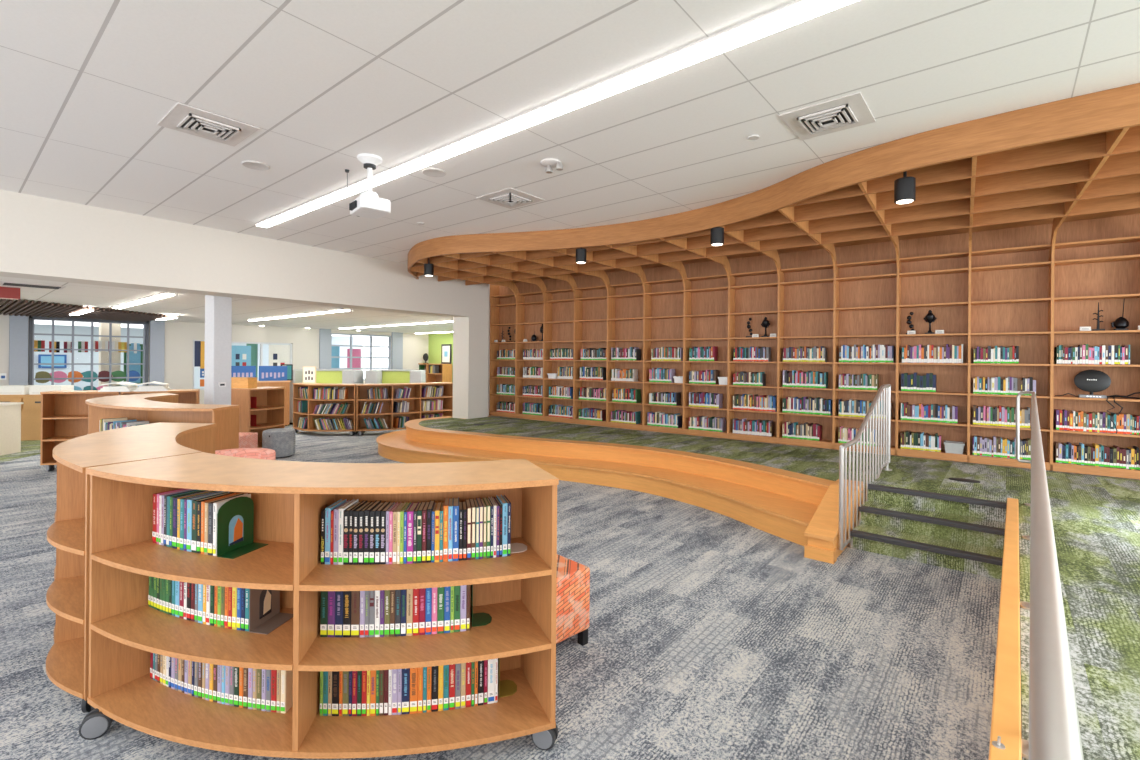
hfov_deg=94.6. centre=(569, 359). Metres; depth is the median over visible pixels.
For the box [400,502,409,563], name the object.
book
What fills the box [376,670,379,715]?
book
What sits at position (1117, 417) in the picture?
book
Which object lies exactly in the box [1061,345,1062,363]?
book
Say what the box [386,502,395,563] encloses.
book
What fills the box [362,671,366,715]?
book
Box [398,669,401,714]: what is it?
book
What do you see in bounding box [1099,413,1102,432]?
book
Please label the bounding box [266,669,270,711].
book
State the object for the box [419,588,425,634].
book
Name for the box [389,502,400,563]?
book
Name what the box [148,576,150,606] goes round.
book
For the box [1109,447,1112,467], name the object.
book
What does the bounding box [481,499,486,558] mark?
book
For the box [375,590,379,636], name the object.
book
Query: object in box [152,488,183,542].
book
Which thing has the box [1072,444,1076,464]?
book
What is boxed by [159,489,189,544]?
book
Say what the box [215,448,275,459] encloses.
lounge seat
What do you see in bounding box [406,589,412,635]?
book
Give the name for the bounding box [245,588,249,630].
book
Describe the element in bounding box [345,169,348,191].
ceiling hook
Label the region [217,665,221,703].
book
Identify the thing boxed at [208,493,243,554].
book
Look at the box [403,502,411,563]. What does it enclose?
book
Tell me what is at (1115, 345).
book
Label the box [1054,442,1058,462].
book
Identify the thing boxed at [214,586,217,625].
book
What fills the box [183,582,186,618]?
book
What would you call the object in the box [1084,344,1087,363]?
book
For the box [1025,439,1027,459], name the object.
book
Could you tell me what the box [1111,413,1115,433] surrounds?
book
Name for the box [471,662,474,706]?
book
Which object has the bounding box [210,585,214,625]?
book
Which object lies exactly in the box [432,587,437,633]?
book
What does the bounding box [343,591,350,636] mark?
book
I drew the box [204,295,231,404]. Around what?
column
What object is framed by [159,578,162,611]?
book
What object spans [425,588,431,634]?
book
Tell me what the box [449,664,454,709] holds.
book
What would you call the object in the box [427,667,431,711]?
book
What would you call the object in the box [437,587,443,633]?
book
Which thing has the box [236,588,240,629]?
book
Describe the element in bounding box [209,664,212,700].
book
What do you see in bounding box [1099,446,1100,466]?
book
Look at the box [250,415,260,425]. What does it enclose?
bookend
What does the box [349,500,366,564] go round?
book
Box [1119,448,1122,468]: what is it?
book
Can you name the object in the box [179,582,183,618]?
book
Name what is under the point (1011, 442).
book
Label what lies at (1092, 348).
book
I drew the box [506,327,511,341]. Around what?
sculpture
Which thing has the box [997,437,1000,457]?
book
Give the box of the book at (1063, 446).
[1062,444,1065,463]
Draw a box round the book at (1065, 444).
[1064,443,1067,463]
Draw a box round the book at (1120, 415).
[1116,413,1121,433]
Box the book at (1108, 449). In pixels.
[1106,446,1109,466]
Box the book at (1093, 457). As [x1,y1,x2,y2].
[1091,446,1094,465]
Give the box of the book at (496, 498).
[494,497,502,556]
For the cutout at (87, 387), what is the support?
attached to the window at (110, 349)
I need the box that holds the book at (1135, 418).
[1133,416,1136,434]
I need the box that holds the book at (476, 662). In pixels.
[474,661,477,705]
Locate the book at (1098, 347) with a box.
[1097,347,1098,363]
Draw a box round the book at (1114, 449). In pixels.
[1110,446,1116,467]
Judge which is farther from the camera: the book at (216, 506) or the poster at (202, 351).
the poster at (202, 351)
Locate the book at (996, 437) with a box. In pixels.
[996,437,997,456]
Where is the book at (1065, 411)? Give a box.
[1062,409,1066,430]
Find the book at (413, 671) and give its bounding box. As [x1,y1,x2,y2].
[410,668,417,713]
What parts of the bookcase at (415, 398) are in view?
panel, shelf, shelf, panel, shelf, shelf, shelf, shelf, panel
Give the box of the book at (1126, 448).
[1126,448,1130,468]
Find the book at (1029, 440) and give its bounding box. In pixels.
[1027,438,1030,459]
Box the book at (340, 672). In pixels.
[339,671,342,715]
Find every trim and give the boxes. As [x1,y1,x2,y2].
[9,314,27,384]
[149,320,164,384]
[319,329,330,368]
[391,332,402,369]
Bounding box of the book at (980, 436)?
[980,436,981,455]
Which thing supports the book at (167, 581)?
on the bookcase at (517, 590)
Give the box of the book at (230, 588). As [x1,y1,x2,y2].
[228,587,231,628]
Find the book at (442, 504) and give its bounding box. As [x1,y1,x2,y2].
[439,503,443,561]
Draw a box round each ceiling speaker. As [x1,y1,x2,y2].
[241,160,269,169]
[421,168,445,176]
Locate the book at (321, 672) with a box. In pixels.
[320,671,322,715]
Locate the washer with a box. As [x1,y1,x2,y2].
[992,741,1004,748]
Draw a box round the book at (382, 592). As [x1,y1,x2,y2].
[380,590,384,636]
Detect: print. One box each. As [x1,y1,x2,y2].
[304,369,313,380]
[442,346,449,361]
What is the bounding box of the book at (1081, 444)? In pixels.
[1079,443,1083,464]
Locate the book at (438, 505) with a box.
[434,501,441,561]
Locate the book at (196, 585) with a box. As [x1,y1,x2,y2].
[194,584,197,621]
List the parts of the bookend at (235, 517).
plate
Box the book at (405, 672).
[402,668,409,713]
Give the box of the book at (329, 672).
[328,671,331,715]
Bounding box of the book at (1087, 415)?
[1086,414,1088,431]
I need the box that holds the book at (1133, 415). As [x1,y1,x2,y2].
[1133,415,1138,434]
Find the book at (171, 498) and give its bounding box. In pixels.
[169,490,204,547]
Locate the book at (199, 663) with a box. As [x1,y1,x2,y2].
[198,662,201,697]
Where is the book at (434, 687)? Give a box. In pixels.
[431,666,437,711]
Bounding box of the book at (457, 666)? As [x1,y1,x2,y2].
[455,663,460,708]
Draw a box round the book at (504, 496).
[503,495,510,555]
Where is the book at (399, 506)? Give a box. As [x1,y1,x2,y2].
[392,502,404,563]
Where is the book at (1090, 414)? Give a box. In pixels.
[1087,413,1091,431]
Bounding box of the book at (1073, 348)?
[1072,348,1074,363]
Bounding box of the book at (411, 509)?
[407,502,418,563]
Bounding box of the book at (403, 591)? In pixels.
[401,589,406,635]
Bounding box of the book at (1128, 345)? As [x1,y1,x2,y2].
[1128,345,1129,364]
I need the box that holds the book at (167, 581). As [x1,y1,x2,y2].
[165,579,168,613]
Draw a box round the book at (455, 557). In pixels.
[452,497,458,560]
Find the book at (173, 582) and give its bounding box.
[171,580,174,615]
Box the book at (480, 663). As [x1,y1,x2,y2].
[478,660,483,705]
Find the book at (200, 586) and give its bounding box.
[198,584,202,622]
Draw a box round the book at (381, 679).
[379,670,383,715]
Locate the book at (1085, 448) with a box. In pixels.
[1084,446,1087,465]
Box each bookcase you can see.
[40,390,120,470]
[46,422,215,712]
[79,452,558,758]
[85,393,239,450]
[120,389,199,403]
[231,386,285,447]
[257,381,290,425]
[292,383,357,435]
[356,382,452,435]
[411,127,1139,478]
[418,363,451,382]
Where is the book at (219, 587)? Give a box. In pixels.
[217,586,220,626]
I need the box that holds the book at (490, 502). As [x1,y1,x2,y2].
[488,498,493,557]
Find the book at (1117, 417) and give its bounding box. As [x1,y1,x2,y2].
[1116,415,1118,433]
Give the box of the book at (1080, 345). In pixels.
[1078,344,1081,363]
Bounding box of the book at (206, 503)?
[204,493,244,554]
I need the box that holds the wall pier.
[453,283,500,418]
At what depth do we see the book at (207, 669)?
2.37 m
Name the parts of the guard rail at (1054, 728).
plate, plate, plate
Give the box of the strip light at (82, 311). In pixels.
[69,309,93,314]
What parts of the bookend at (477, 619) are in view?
plate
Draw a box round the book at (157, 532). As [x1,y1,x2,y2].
[156,489,188,543]
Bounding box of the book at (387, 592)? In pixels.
[384,590,389,636]
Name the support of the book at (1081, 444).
on the bookcase at (1033, 289)
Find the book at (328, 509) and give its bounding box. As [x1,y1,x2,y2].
[325,499,345,563]
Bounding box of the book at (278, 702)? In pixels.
[276,670,280,712]
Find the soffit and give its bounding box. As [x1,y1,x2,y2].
[408,83,1139,284]
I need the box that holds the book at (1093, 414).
[1090,412,1094,431]
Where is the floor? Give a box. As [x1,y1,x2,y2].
[0,425,1021,759]
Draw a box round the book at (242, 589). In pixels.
[241,588,244,630]
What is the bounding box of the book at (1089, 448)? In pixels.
[1086,445,1090,465]
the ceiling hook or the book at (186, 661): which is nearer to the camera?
the book at (186, 661)
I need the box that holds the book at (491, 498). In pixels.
[489,497,496,557]
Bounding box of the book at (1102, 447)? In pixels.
[1098,444,1103,466]
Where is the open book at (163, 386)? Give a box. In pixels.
[134,381,170,391]
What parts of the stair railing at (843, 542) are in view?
post, foot post, handrail, rail, foot post, post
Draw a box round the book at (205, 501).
[201,493,238,553]
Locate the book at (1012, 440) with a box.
[1012,440,1014,458]
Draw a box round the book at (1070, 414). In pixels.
[1069,412,1072,430]
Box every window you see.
[32,319,145,389]
[193,340,204,389]
[231,342,291,380]
[331,333,390,379]
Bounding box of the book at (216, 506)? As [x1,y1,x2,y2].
[213,493,250,555]
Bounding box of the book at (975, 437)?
[974,436,976,454]
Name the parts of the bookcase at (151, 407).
panel, panel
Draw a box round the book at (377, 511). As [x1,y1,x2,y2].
[375,501,389,564]
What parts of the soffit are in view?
canopy spotlight, canopy spotlight, canopy spotlight, canopy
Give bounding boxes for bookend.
[217,497,267,558]
[249,589,292,633]
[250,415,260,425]
[251,397,257,407]
[470,584,491,626]
[498,658,516,697]
[511,543,526,552]
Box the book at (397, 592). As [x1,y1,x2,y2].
[395,590,400,635]
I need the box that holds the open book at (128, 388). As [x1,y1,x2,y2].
[98,382,138,391]
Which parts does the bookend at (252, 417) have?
plate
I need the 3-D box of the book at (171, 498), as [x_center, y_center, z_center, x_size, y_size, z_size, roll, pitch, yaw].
[-1.828,0.760,2.538,0.021,0.234,0.184,0,0,24]
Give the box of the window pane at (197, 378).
[194,347,203,388]
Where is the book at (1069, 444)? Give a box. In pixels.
[1067,442,1070,463]
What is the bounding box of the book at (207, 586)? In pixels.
[206,585,209,624]
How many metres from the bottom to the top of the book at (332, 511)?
0.230 m
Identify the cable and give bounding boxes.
[1055,392,1139,433]
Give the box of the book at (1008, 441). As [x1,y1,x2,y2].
[1007,439,1009,457]
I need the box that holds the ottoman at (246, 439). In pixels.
[239,432,257,447]
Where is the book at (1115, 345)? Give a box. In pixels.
[1115,345,1119,364]
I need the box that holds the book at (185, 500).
[184,491,219,550]
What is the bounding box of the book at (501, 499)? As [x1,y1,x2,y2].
[497,495,507,556]
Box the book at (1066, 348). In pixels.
[1065,347,1067,363]
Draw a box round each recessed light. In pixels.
[111,293,174,308]
[248,309,350,320]
[255,0,857,227]
[339,320,452,328]
[415,331,452,333]
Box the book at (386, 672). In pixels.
[384,670,388,714]
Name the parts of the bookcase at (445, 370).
panel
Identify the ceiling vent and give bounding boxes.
[0,281,65,288]
[157,102,259,146]
[476,188,543,208]
[779,92,875,139]
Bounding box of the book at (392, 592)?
[390,590,394,636]
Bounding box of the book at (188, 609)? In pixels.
[186,583,190,619]
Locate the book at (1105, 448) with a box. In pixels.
[1103,445,1106,466]
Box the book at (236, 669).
[234,667,238,706]
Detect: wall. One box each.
[0,189,468,316]
[0,314,428,403]
[428,333,452,382]
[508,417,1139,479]
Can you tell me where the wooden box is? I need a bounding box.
[231,377,257,387]
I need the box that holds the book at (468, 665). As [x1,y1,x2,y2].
[466,662,470,707]
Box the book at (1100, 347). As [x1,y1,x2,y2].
[1098,346,1101,363]
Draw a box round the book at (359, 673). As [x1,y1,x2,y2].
[357,671,361,715]
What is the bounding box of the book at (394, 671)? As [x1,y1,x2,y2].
[392,669,397,714]
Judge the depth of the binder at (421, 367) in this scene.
19.79 m
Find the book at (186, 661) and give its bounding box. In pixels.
[184,660,187,693]
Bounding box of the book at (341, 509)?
[338,499,357,564]
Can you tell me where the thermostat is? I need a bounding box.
[0,373,5,379]
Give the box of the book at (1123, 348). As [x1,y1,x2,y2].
[1122,347,1124,364]
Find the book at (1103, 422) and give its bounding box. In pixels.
[1100,411,1104,432]
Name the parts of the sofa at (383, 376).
backrest, rail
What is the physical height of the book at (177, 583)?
0.239 m
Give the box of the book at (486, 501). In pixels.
[483,497,490,557]
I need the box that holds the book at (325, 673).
[323,671,327,715]
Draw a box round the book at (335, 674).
[332,671,338,715]
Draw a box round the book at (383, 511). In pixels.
[380,502,392,563]
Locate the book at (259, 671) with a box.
[256,669,261,710]
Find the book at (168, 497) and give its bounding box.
[166,490,199,546]
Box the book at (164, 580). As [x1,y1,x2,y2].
[162,579,165,612]
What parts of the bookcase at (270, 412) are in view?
panel, panel, shelf, shelf, panel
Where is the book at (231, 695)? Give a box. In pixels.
[229,666,233,705]
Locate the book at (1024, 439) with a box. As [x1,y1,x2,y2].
[1024,439,1025,459]
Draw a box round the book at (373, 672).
[370,670,375,715]
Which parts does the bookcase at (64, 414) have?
panel, shelf, shelf, panel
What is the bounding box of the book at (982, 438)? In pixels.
[982,438,983,455]
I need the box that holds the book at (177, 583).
[175,581,179,616]
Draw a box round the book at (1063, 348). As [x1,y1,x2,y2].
[1063,348,1064,363]
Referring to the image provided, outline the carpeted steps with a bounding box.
[850,484,1006,579]
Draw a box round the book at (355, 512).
[353,502,369,564]
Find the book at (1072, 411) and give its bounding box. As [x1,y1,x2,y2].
[1071,410,1074,430]
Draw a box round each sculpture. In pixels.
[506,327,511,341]
[531,333,536,340]
[539,324,542,340]
[746,318,752,336]
[761,317,769,336]
[906,312,914,333]
[924,310,936,333]
[1091,302,1104,330]
[1111,298,1128,329]
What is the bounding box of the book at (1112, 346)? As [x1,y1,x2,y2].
[1111,345,1113,364]
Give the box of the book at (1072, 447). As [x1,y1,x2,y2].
[1071,444,1073,463]
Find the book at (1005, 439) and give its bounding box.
[1004,438,1006,457]
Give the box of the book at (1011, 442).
[1010,440,1012,458]
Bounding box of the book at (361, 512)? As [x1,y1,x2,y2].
[358,501,373,564]
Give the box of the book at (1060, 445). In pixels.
[1058,442,1061,462]
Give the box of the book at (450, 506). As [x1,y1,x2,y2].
[448,498,452,560]
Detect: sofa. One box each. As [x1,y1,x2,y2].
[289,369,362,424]
[365,369,424,383]
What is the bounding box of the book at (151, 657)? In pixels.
[150,653,152,678]
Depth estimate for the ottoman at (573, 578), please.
3.02 m
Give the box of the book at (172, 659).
[171,657,174,688]
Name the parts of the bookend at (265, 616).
plate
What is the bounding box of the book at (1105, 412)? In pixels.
[1105,412,1106,432]
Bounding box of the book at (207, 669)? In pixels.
[205,663,209,700]
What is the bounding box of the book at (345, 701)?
[342,671,348,715]
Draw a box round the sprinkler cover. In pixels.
[747,135,758,140]
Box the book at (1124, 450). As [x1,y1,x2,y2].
[1121,448,1125,468]
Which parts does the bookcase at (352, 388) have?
shelf, panel, shelf, shelf, panel, panel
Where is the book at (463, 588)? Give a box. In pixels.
[460,585,466,630]
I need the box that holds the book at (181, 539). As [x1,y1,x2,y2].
[179,491,217,549]
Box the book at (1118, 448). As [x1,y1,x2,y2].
[1113,445,1119,467]
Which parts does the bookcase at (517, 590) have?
panel, shelf, shelf, panel, shelf, shelf, panel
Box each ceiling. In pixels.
[0,0,1139,263]
[0,276,452,333]
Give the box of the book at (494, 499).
[493,497,499,556]
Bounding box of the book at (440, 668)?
[438,665,443,710]
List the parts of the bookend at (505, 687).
plate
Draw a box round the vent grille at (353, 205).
[349,200,356,210]
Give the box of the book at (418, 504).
[413,503,420,562]
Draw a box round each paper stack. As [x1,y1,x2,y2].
[0,385,36,394]
[29,385,73,394]
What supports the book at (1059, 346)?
on the bookcase at (1033, 289)
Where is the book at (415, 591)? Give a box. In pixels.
[413,589,418,635]
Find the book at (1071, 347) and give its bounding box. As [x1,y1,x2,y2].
[1069,346,1072,363]
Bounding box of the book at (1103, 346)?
[1101,345,1104,363]
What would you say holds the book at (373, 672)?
on the bookcase at (517, 590)
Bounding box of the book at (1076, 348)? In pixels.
[1074,347,1077,363]
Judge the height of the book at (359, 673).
0.237 m
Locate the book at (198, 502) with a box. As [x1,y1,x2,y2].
[197,493,236,553]
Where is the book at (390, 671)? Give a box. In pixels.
[388,670,391,714]
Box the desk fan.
[423,353,427,363]
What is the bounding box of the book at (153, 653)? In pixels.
[153,653,154,679]
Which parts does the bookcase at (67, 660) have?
shelf, shelf, shelf, panel, panel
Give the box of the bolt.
[992,736,1004,748]
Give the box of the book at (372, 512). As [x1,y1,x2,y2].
[369,502,382,564]
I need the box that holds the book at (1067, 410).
[1067,410,1069,430]
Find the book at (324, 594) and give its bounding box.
[320,591,327,636]
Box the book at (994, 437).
[993,436,995,456]
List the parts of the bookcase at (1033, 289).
shelf, shelf, shelf, shelf, shelf, shelf, shelf, shelf, shelf, shelf, shelf, shelf, shelf, shelf, shelf, shelf, shelf, shelf, shelf, shelf, shelf, shelf, shelf, shelf, shelf, shelf, shelf, shelf, shelf, shelf, shelf, shelf, shelf, shelf, shelf, shelf, shelf, shelf, shelf, shelf, shelf, shelf, shelf, shelf, shelf, shelf, shelf, shelf, shelf, shelf, shelf, shelf, shelf, shelf, shelf, shelf, shelf, shelf, shelf, shelf, shelf, shelf, shelf, shelf, shelf, shelf, shelf, shelf, shelf, shelf, panel, shelf, shelf, shelf, shelf, shelf, shelf, shelf, shelf, shelf, shelf, shelf, shelf, shelf, shelf, shelf, shelf, shelf, shelf, shelf, shelf, shelf, shelf, shelf, shelf, shelf, shelf, shelf, shelf, shelf, shelf, shelf, shelf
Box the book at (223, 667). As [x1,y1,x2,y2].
[221,665,224,703]
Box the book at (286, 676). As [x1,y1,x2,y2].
[281,670,292,712]
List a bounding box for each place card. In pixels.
[935,330,943,333]
[1079,327,1090,330]
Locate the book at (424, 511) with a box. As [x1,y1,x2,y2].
[422,501,428,562]
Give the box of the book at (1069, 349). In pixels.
[1068,348,1070,363]
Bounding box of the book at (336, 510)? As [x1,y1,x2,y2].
[333,500,349,564]
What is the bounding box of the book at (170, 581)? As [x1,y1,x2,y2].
[169,580,171,614]
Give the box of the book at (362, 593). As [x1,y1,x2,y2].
[360,591,364,636]
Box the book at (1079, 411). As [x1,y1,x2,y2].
[1079,411,1082,431]
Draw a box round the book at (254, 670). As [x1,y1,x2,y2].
[252,669,256,709]
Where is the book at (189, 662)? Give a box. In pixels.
[188,660,191,694]
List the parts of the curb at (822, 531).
trim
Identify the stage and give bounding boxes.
[376,416,1139,759]
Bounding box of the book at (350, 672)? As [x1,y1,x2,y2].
[349,671,351,715]
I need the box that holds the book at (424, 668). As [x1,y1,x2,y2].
[423,667,426,712]
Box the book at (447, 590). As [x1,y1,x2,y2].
[444,586,450,632]
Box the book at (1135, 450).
[1134,450,1135,469]
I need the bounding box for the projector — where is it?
[349,153,390,218]
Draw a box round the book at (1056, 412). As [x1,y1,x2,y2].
[1054,409,1058,429]
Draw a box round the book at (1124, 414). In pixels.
[1124,414,1125,433]
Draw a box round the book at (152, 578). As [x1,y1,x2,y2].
[151,577,153,607]
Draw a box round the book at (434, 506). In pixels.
[431,503,436,561]
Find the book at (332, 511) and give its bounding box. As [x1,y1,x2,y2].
[330,501,346,563]
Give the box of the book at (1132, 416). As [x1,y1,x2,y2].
[1132,416,1133,434]
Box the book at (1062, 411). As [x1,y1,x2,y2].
[1062,411,1063,429]
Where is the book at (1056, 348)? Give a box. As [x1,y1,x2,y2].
[1055,347,1058,363]
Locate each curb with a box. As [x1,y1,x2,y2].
[804,479,862,563]
[988,498,1021,759]
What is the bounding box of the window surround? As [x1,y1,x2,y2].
[28,315,148,384]
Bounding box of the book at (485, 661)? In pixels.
[484,660,487,704]
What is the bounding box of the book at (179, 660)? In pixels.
[178,659,181,691]
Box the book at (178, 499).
[177,491,211,548]
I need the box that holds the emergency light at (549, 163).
[540,158,562,173]
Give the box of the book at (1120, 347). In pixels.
[1120,347,1121,364]
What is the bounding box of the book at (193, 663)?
[191,661,194,695]
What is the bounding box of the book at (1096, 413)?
[1095,412,1098,432]
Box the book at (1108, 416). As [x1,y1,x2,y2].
[1107,414,1109,432]
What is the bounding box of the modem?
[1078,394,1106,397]
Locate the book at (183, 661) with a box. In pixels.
[181,659,184,692]
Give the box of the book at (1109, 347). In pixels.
[1108,346,1110,364]
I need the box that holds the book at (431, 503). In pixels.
[426,500,434,562]
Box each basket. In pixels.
[547,373,556,378]
[673,376,682,382]
[718,377,726,384]
[944,440,964,453]
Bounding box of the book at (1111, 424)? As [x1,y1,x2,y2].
[1110,415,1113,433]
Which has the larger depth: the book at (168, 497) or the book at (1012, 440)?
the book at (1012, 440)
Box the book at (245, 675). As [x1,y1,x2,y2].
[243,668,247,708]
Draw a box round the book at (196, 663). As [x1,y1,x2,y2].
[194,662,197,696]
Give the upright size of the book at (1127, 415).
0.219 m
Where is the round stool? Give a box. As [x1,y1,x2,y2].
[262,428,295,458]
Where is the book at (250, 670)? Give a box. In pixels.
[248,668,252,708]
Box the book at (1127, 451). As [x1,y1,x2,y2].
[1124,448,1128,468]
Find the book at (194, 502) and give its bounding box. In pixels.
[191,492,232,552]
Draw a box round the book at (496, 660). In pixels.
[495,658,497,702]
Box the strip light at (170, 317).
[156,316,177,319]
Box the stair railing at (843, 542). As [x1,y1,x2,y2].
[838,384,891,549]
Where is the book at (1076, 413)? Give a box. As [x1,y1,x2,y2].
[1075,411,1077,430]
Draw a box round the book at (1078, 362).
[1077,347,1079,363]
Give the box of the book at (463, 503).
[462,501,466,559]
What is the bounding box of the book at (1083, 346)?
[1082,345,1084,363]
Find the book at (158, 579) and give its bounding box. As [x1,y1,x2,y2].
[156,578,159,610]
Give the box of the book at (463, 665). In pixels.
[461,663,465,707]
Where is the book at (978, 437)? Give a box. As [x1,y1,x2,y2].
[977,436,979,455]
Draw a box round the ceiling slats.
[0,299,170,321]
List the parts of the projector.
ceiling plate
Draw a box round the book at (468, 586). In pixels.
[466,585,469,630]
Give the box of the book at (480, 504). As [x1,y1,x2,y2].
[476,497,482,558]
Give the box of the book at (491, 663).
[488,659,494,703]
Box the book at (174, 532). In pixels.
[172,490,211,548]
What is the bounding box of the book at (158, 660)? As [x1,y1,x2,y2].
[157,654,159,682]
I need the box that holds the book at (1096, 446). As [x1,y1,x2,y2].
[1093,443,1098,466]
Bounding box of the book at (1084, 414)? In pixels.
[1083,413,1085,431]
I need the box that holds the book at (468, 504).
[465,499,470,559]
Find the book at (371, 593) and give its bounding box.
[369,591,374,636]
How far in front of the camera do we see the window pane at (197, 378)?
14.39 m
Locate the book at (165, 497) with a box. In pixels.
[163,489,196,545]
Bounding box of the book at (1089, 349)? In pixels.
[1088,348,1091,363]
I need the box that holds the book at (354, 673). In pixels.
[352,671,356,715]
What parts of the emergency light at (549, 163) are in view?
plate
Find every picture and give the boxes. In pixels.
[287,366,290,378]
[441,344,451,363]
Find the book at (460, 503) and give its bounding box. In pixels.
[459,502,462,560]
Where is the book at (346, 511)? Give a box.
[343,501,359,564]
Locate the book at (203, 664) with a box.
[202,663,205,698]
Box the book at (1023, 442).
[1022,440,1024,459]
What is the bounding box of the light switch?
[218,382,225,386]
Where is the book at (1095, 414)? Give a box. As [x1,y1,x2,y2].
[1095,414,1096,431]
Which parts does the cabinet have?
drawer, drawer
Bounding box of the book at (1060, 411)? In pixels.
[1058,409,1061,429]
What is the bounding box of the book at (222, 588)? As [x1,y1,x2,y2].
[221,586,224,627]
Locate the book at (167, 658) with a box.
[166,656,168,686]
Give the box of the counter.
[0,402,23,455]
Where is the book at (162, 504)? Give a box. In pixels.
[161,489,195,544]
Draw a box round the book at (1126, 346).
[1122,345,1127,364]
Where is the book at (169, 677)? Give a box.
[168,657,170,687]
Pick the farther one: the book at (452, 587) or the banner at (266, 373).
the banner at (266, 373)
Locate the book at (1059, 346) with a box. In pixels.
[1057,345,1060,363]
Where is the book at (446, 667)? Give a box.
[443,665,448,709]
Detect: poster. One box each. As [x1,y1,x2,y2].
[194,341,200,366]
[200,341,204,368]
[200,369,203,377]
[200,379,203,386]
[232,345,250,365]
[269,345,289,365]
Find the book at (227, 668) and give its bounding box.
[225,666,229,704]
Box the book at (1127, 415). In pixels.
[1123,413,1129,434]
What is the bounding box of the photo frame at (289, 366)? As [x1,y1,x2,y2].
[281,364,292,380]
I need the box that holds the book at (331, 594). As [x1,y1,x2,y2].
[328,591,334,636]
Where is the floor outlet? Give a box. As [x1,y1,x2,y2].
[949,478,980,482]
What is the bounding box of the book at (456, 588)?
[454,586,459,631]
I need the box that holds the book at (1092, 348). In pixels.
[1092,348,1093,363]
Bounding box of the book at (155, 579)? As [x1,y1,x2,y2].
[154,577,156,609]
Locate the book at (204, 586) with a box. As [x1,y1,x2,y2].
[203,585,205,623]
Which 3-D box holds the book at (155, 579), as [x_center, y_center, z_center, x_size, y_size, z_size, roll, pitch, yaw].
[-1.944,1.071,2.578,0.025,0.240,0.158,0,0,27]
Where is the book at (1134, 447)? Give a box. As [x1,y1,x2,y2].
[1133,446,1138,469]
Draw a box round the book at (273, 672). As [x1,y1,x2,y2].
[271,670,276,711]
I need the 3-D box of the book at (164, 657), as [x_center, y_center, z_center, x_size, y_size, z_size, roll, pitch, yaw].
[-1.874,1.421,2.544,0.024,0.220,0.162,0,0,25]
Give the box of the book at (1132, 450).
[1127,447,1134,469]
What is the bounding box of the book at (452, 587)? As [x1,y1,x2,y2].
[450,586,453,631]
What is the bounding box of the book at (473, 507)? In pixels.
[469,498,475,559]
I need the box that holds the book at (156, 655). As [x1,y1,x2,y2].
[155,654,157,680]
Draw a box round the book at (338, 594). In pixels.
[335,591,342,636]
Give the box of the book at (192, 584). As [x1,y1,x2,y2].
[191,583,194,621]
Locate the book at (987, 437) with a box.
[987,437,988,456]
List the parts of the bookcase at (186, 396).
panel, panel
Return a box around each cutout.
[35,371,50,382]
[49,371,66,382]
[68,371,82,382]
[81,371,97,381]
[83,386,96,389]
[98,371,111,381]
[111,371,125,381]
[129,370,139,380]
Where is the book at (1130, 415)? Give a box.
[1130,415,1131,434]
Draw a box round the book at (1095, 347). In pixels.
[1092,346,1097,363]
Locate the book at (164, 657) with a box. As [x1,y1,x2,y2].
[163,655,165,685]
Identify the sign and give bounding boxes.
[0,287,19,299]
[303,366,315,382]
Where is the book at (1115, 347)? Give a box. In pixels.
[1114,346,1117,364]
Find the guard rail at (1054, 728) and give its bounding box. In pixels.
[1016,391,1083,759]
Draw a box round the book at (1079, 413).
[1076,411,1080,430]
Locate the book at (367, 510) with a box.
[364,500,380,564]
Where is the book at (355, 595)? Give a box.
[351,591,359,636]
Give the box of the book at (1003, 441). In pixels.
[1002,438,1004,457]
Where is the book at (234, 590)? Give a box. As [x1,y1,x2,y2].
[232,587,236,629]
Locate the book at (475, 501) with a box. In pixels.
[474,499,478,558]
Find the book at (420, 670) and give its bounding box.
[418,667,422,712]
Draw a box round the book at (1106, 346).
[1105,345,1107,363]
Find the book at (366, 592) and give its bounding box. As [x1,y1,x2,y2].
[365,591,368,636]
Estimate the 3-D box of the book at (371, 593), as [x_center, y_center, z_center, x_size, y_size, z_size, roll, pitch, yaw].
[-0.860,1.078,2.349,0.024,0.242,0.158,0,0,-3]
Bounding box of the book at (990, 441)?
[989,439,991,456]
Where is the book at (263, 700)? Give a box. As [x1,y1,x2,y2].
[261,669,265,710]
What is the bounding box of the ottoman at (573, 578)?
[556,554,589,645]
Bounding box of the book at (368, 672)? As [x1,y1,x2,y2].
[367,671,369,715]
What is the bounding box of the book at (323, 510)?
[321,509,324,563]
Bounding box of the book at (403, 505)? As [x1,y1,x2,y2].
[397,502,405,563]
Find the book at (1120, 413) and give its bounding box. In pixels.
[1120,413,1123,433]
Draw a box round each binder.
[419,365,424,369]
[433,365,438,372]
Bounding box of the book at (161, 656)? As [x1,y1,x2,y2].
[160,655,162,683]
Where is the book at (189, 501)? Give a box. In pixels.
[186,491,229,551]
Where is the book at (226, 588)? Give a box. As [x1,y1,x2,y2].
[224,587,228,627]
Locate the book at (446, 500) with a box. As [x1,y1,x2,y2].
[443,498,448,561]
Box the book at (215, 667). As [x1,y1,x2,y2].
[213,664,217,701]
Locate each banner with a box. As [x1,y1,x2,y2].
[231,366,255,376]
[259,366,286,380]
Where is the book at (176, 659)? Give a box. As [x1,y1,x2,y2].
[174,658,177,690]
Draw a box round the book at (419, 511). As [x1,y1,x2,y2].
[417,502,425,562]
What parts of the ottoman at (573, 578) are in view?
leg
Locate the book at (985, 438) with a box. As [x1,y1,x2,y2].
[984,437,986,455]
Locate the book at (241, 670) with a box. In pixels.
[239,667,243,707]
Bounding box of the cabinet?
[0,394,40,440]
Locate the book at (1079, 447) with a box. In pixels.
[1076,445,1080,464]

